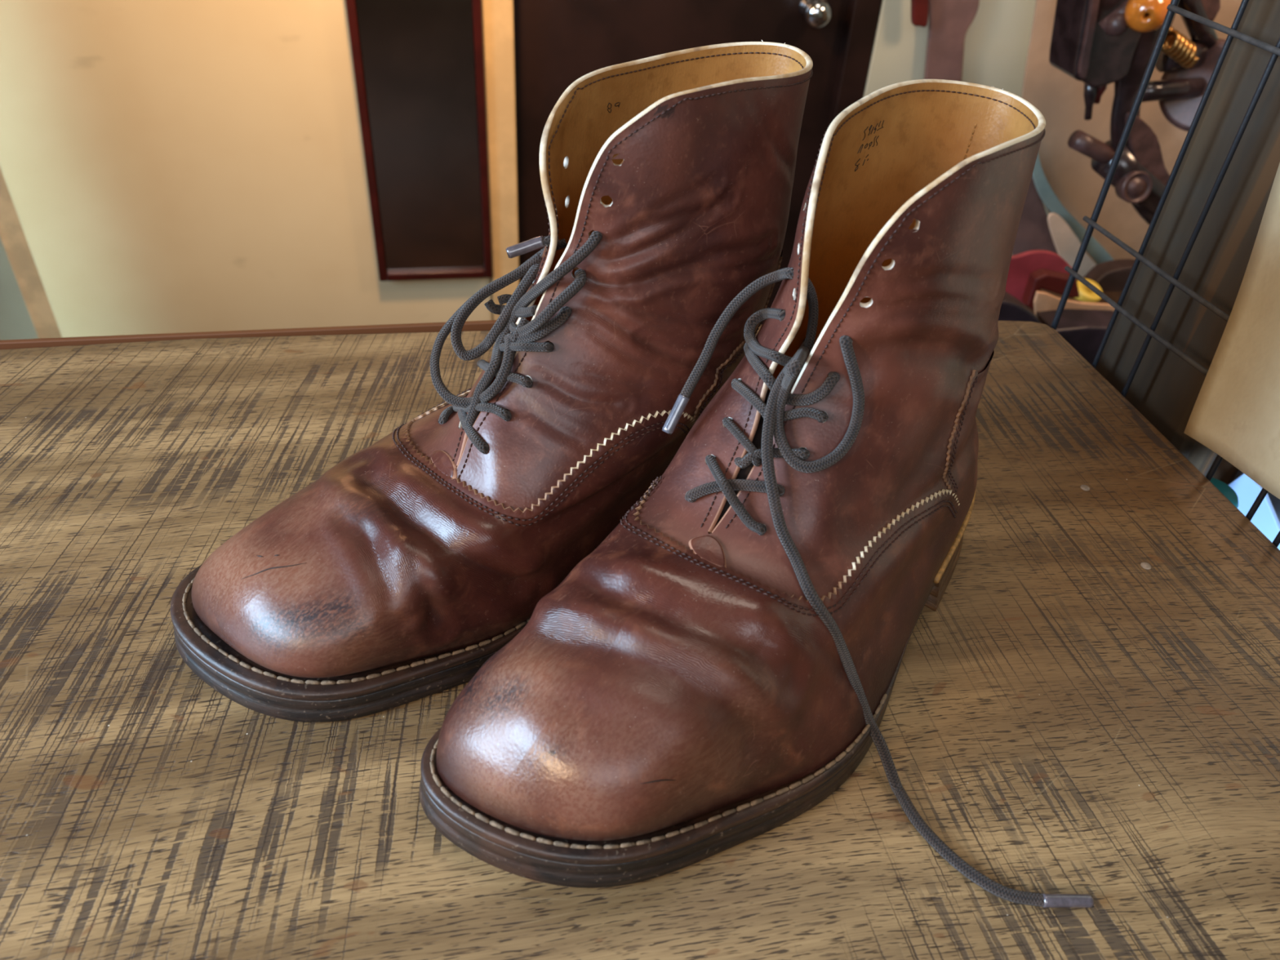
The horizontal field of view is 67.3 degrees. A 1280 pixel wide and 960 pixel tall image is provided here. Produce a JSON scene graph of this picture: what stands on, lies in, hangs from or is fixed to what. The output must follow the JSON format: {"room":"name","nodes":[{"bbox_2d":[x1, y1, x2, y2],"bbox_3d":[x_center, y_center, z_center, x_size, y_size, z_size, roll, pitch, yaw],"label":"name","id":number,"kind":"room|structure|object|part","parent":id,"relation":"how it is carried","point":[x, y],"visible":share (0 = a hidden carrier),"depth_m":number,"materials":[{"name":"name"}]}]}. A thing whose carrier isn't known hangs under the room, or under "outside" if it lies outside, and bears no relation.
{"room":"service shop","nodes":[
{"label":"service shop","id":0,"kind":"room"},
{"bbox_2d":[0,237,38,340],"bbox_3d":[-2.161,-1.122,0.956,2.264,2.450,0.050,-4,39,-10],"label":"wall","id":1,"kind":"structure","parent":0,"point":[15,321],"depth_m":1.82,"materials":[{"name":"beige paint"}]},
{"bbox_2d":[0,0,1049,337],"bbox_3d":[0.619,-1.259,1.388,3.306,2.450,0.050,-4,39,-10],"label":"wall","id":2,"kind":"structure","parent":0,"point":[166,166],"depth_m":1.63,"materials":[{"name":"beige paint"}]},
{"bbox_2d":[0,168,62,338],"bbox_3d":[-1.032,-1.152,1.100,0.052,2.450,0.030,-4,39,-10],"label":"trim","id":3,"kind":"structure","parent":2,"relation":"attached to","point":[12,236],"depth_m":1.70,"materials":[{"name":"brown wood"}]},
{"bbox_2d":[345,0,492,280],"bbox_3d":[-0.339,-0.980,1.334,0.208,1.530,0.026,-4,39,-10],"label":"wall mirror","id":4,"kind":"object","parent":2,"relation":"attached to","point":[419,64],"visible":1,"depth_m":1.64,"materials":[{"name":"black mirror"}]},
{"bbox_3d":[-0.434,-0.973,1.317,0.014,1.530,0.026,-4,39,-10],"label":"frame","id":5,"kind":"part","parent":4,"relation":"part of","materials":[{"name":"red paint"}]},
{"bbox_3d":[-0.383,-0.389,1.807,0.180,0.014,0.026,-4,39,-10],"label":"frame rail","id":6,"kind":"part","parent":4,"relation":"part of","materials":[{"name":"red paint"}]},
{"bbox_3d":[-0.244,-0.986,1.351,0.014,1.530,0.026,-4,39,-10],"label":"frame","id":7,"kind":"part","parent":4,"relation":"part of","materials":[{"name":"red paint"}]},
{"bbox_2d":[480,0,519,319],"bbox_3d":[-0.203,-1.196,1.232,0.053,2.450,0.062,-4,39,-10],"label":"trim","id":8,"kind":"structure","parent":2,"relation":"attached to","point":[497,15],"depth_m":1.67,"materials":[{"name":"beige wood"}]},
{"bbox_2d":[513,0,849,324],"bbox_3d":[0.126,-1.218,1.292,0.614,2.450,0.105,-4,39,-10],"label":"door","id":9,"kind":"structure","parent":2,"relation":"in","point":[557,42],"depth_m":1.67,"materials":[{"name":"brown wood"}]},
{"bbox_3d":[0.301,-0.803,1.648,0.048,0.048,0.065,-4,39,-10],"label":"knob","id":10,"kind":"part","parent":9,"relation":"part of","materials":[{"name":"silver metal"}]},
{"bbox_2d":[826,0,882,131],"bbox_3d":[0.423,-1.238,1.344,0.050,2.450,0.029,-4,39,-10],"label":"trim","id":11,"kind":"structure","parent":2,"relation":"attached to","point":[863,15],"depth_m":1.71,"materials":[{"name":"brown wood"}]},
{"bbox_2d":[911,0,928,26],"bbox_3d":[0.472,-0.814,1.620,0.046,0.093,0.012,-4,39,-10],"label":"tag","id":12,"kind":"object","parent":2,"relation":"hanging from","point":[919,8],"visible":1,"depth_m":1.63,"materials":[{"name":"red"}]},
{"bbox_2d":[924,0,979,81],"bbox_3d":[0.547,-0.729,1.740,0.147,0.385,0.010,-4,39,-10],"label":"leather strap","id":13,"kind":"object","parent":2,"relation":"hanging from","point":[949,20],"visible":0.5,"depth_m":1.69,"materials":[{"name":"leather"}]},
{"bbox_2d":[695,248,782,421],"bbox_3d":[0.019,-0.069,0.478,0.092,0.112,0.111,-29,49,-35],"label":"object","id":14,"kind":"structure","parent":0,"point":[729,371],"depth_m":0.43,"materials":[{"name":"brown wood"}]},
{"bbox_2d":[947,350,994,533],"bbox_3d":[0.125,-0.034,0.455,0.095,0.096,0.090,32,46,30],"label":"counter","id":15,"kind":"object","parent":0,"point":[964,468],"depth_m":0.43,"materials":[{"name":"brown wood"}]},
{"bbox_2d":[1021,0,1242,263],"bbox_3d":[0.841,-0.521,1.570,0.664,0.654,0.004,-4,39,-10],"label":"wall","id":16,"kind":"structure","parent":0,"point":[1059,97],"depth_m":1.51,"materials":[{"name":"beige paint"}]},
{"bbox_2d":[1012,175,1057,255],"bbox_3d":[0.659,-0.427,1.564,0.172,0.224,0.005,-4,39,-10],"label":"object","id":17,"kind":"object","parent":16,"relation":"attached to","point":[1033,233],"visible":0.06,"depth_m":1.57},
{"bbox_2d":[1031,153,1113,264],"bbox_3d":[0.715,-0.420,1.557,0.281,0.265,0.005,-4,39,-10],"label":"strip","id":18,"kind":"object","parent":16,"relation":"attached to","point":[1097,252],"visible":0.44,"depth_m":1.54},
{"bbox_2d":[1047,213,1096,276],"bbox_3d":[0.713,-0.368,1.573,0.147,0.148,0.005,-4,39,-10],"label":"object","id":19,"kind":"object","parent":18,"relation":"attached to","point":[1067,244],"visible":0.49,"depth_m":1.55,"materials":[{"name":"beige leather"}]},
{"bbox_2d":[1205,453,1243,484],"bbox_3d":[0.442,0.016,0.846,0.030,0.500,0.167,-4,39,-10],"label":"board","id":20,"kind":"object","parent":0,"point":[1226,473],"visible":0.02,"depth_m":0.73,"materials":[{"name":"brown wood"}]},
{"bbox_2d":[1228,473,1279,550],"bbox_3d":[0.447,0.039,0.698,0.004,0.066,0.094,-4,39,-10],"label":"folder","id":21,"kind":"object","parent":20,"relation":"attached to","point":[1265,518],"visible":0.14,"depth_m":0.69,"materials":[{"name":"blue plastic"}]},
{"bbox_2d":[1267,491,1279,521],"bbox_3d":[0.532,0.039,0.723,0.100,0.089,0.112,-4,39,-10],"label":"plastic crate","id":22,"kind":"object","parent":20,"relation":"attached to","point":[1275,501],"visible":0.02,"depth_m":0.72,"materials":[{"name":"grey plastic"}]},
{"bbox_3d":[-0.270,0.836,0.686,5.600,0.040,3.700,-4,39,-10],"label":"floor","id":23,"kind":"structure","parent":0,"visible":0},
{"bbox_2d":[0,320,1279,959],"bbox_3d":[-0.340,0.430,0.552,1.370,0.750,0.708,-4,39,-10],"label":"table","id":24,"kind":"object","parent":23,"relation":"on","point":[1088,702],"visible":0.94,"depth_m":0.39,"materials":[{"name":"brown wood"}]},
{"bbox_2d":[0,320,496,349],"bbox_3d":[-0.543,-0.058,0.573,1.050,0.041,0.004,-4,39,-10],"label":"trim","id":25,"kind":"structure","parent":24,"relation":"attached to","point":[468,326],"depth_m":0.61,"materials":[{"name":"brown wood"}]},
{"bbox_2d":[170,40,813,722],"bbox_3d":[-0.058,-0.054,0.408,0.300,0.219,0.133,-29,49,-35],"label":"boot","id":26,"kind":"object","parent":24,"relation":"on","point":[388,580],"visible":0.85,"depth_m":0.38,"materials":[{"name":"brown leather"}]},
{"bbox_2d":[419,79,1093,907],"bbox_3d":[0.049,-0.013,0.369,0.247,0.214,0.251,4,39,0],"label":"boot","id":27,"kind":"object","parent":24,"relation":"on","point":[731,653],"visible":1,"depth_m":0.36,"materials":[{"name":"brown leather"}]},
{"bbox_2d":[1050,0,1279,547],"bbox_3d":[0.337,-0.130,0.458,0.007,0.920,0.353,-4,39,-10],"label":"grid panel","id":28,"kind":"object","parent":24,"relation":"attached to","point":[1172,8],"visible":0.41,"depth_m":0.57,"materials":[{"name":"black metal"}]},
{"bbox_2d":[1183,163,1279,499],"bbox_3d":[0.341,-0.108,0.399,0.006,0.327,0.245,-4,39,-10],"label":"paper sheet","id":29,"kind":"object","parent":28,"relation":"hanging from","point":[1235,414],"visible":1,"depth_m":0.51,"materials":[{"name":"beige paper"}]},
{"bbox_2d":[1024,276,1122,315],"bbox_3d":[1.092,-0.112,1.609,1.660,0.443,0.180,-4,39,-10],"label":"bench","id":30,"kind":"object","parent":23,"relation":"on","point":[1114,295],"visible":0.02,"depth_m":1.41,"materials":[{"name":"brown wood"}]},
{"bbox_2d":[1005,249,1071,305],"bbox_3d":[0.547,-0.282,1.342,0.138,0.085,0.008,-4,39,-10],"label":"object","id":31,"kind":"object","parent":30,"relation":"on","point":[1022,264],"visible":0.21,"depth_m":1.33,"materials":[{"name":"red leather"}]},
{"bbox_2d":[1022,268,1079,311],"bbox_3d":[0.565,-0.259,1.314,0.076,0.060,0.020,-4,39,-10],"label":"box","id":32,"kind":"object","parent":30,"relation":"on","point":[1055,282],"visible":0.88,"depth_m":1.30,"materials":[{"name":"brown leather"}]},
{"bbox_2d":[1033,290,1115,317],"bbox_3d":[0.617,-0.231,1.320,0.182,0.069,0.006,-4,39,-10],"label":"leather offcut","id":33,"kind":"object","parent":30,"relation":"on","point":[1042,301],"visible":0.32,"depth_m":1.30,"materials":[{"name":"beige leather"}]},
{"bbox_2d":[1035,308,1113,364],"bbox_3d":[0.603,-0.137,1.278,0.205,0.185,0.050,-4,39,-10],"label":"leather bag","id":34,"kind":"object","parent":30,"relation":"hanging from","point":[1085,330],"visible":0.25,"depth_m":1.21,"materials":[{"name":"black leather"}]},
{"bbox_2d":[998,291,1040,323],"bbox_3d":[0.453,-0.205,1.192,0.105,0.061,0.040,-4,39,-10],"label":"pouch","id":35,"kind":"object","parent":34,"relation":"on","point":[1012,308],"visible":0.34,"depth_m":1.17,"materials":[{"name":"black leather"}]},
{"bbox_2d":[1073,278,1102,302],"bbox_3d":[0.654,-0.273,1.409,0.042,0.036,0.046,-15,42,-22],"label":"tape roll","id":36,"kind":"object","parent":30,"relation":"on","point":[1086,295],"visible":0.59,"depth_m":1.39,"materials":[{"name":"yellow plastic"}]},
{"bbox_2d":[1084,258,1134,291],"bbox_3d":[0.711,-0.299,1.435,0.093,0.055,0.030,-4,39,-10],"label":"scrap","id":37,"kind":"object","parent":30,"relation":"on","point":[1111,275],"visible":0.36,"depth_m":1.42,"materials":[{"name":"brown leather"}]},
{"bbox_2d":[1048,0,1226,225],"bbox_3d":[0.718,-0.475,1.327,0.384,0.430,0.158,-4,39,-10],"label":"sewing machine","id":38,"kind":"object","parent":30,"relation":"on","point":[1098,44],"visible":0.76,"depth_m":1.27,"materials":[{"name":"black metal"}]},
{"bbox_3d":[0.564,-0.572,1.205,0.037,0.130,0.008,-4,39,-10],"label":"plate","id":39,"kind":"part","parent":38,"relation":"part of","materials":[{"name":"purple metal"}]},
{"bbox_3d":[0.588,-0.570,1.182,0.039,0.042,0.018,11,39,8],"label":"thread lever","id":40,"kind":"part","parent":38,"relation":"part of","materials":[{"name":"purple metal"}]},
{"bbox_3d":[0.587,-0.561,1.183,0.026,0.027,0.029,-4,39,-10],"label":"tension knob","id":41,"kind":"part","parent":38,"relation":"part of","materials":[{"name":"purple metal"}]},
{"bbox_3d":[0.731,-0.426,1.394,0.181,0.137,0.052,-4,39,-10],"label":"arm","id":42,"kind":"part","parent":38,"relation":"part of","materials":[{"name":"black metal"}]},
{"bbox_3d":[0.745,-0.496,1.341,0.325,0.393,0.060,-4,39,-10],"label":"curved arm","id":43,"kind":"part","parent":38,"relation":"part of","materials":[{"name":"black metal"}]},
{"bbox_3d":[0.613,-0.567,1.158,0.054,0.051,0.056,-4,39,-10],"label":"wooden knob","id":44,"kind":"part","parent":38,"relation":"part of","materials":[{"name":"orange wood"}]},
{"bbox_3d":[0.725,-0.569,1.289,0.054,0.042,0.036,-4,39,-10],"label":"crank arm","id":45,"kind":"part","parent":38,"relation":"part of","materials":[{"name":"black metal"}]},
{"bbox_3d":[0.724,-0.609,1.256,0.093,0.092,0.028,-4,39,-10],"label":"arm","id":46,"kind":"part","parent":38,"relation":"part of","materials":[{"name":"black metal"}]},
{"bbox_2d":[1095,0,1279,476],"bbox_3d":[0.359,-0.221,0.509,0.036,1.900,0.102,-4,39,-10],"label":"timber post","id":47,"kind":"object","parent":23,"relation":"on","point":[1165,388],"visible":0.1,"depth_m":0.57,"materials":[{"name":"grey wood"}]},
{"bbox_2d":[1210,477,1238,507],"bbox_3d":[0.404,0.019,0.691,0.040,0.030,0.040,-4,39,-10],"label":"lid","id":48,"kind":"object","parent":47,"relation":"attached to","point":[1228,492],"visible":0.12,"depth_m":0.68,"materials":[{"name":"teal plastic"}]}
]}

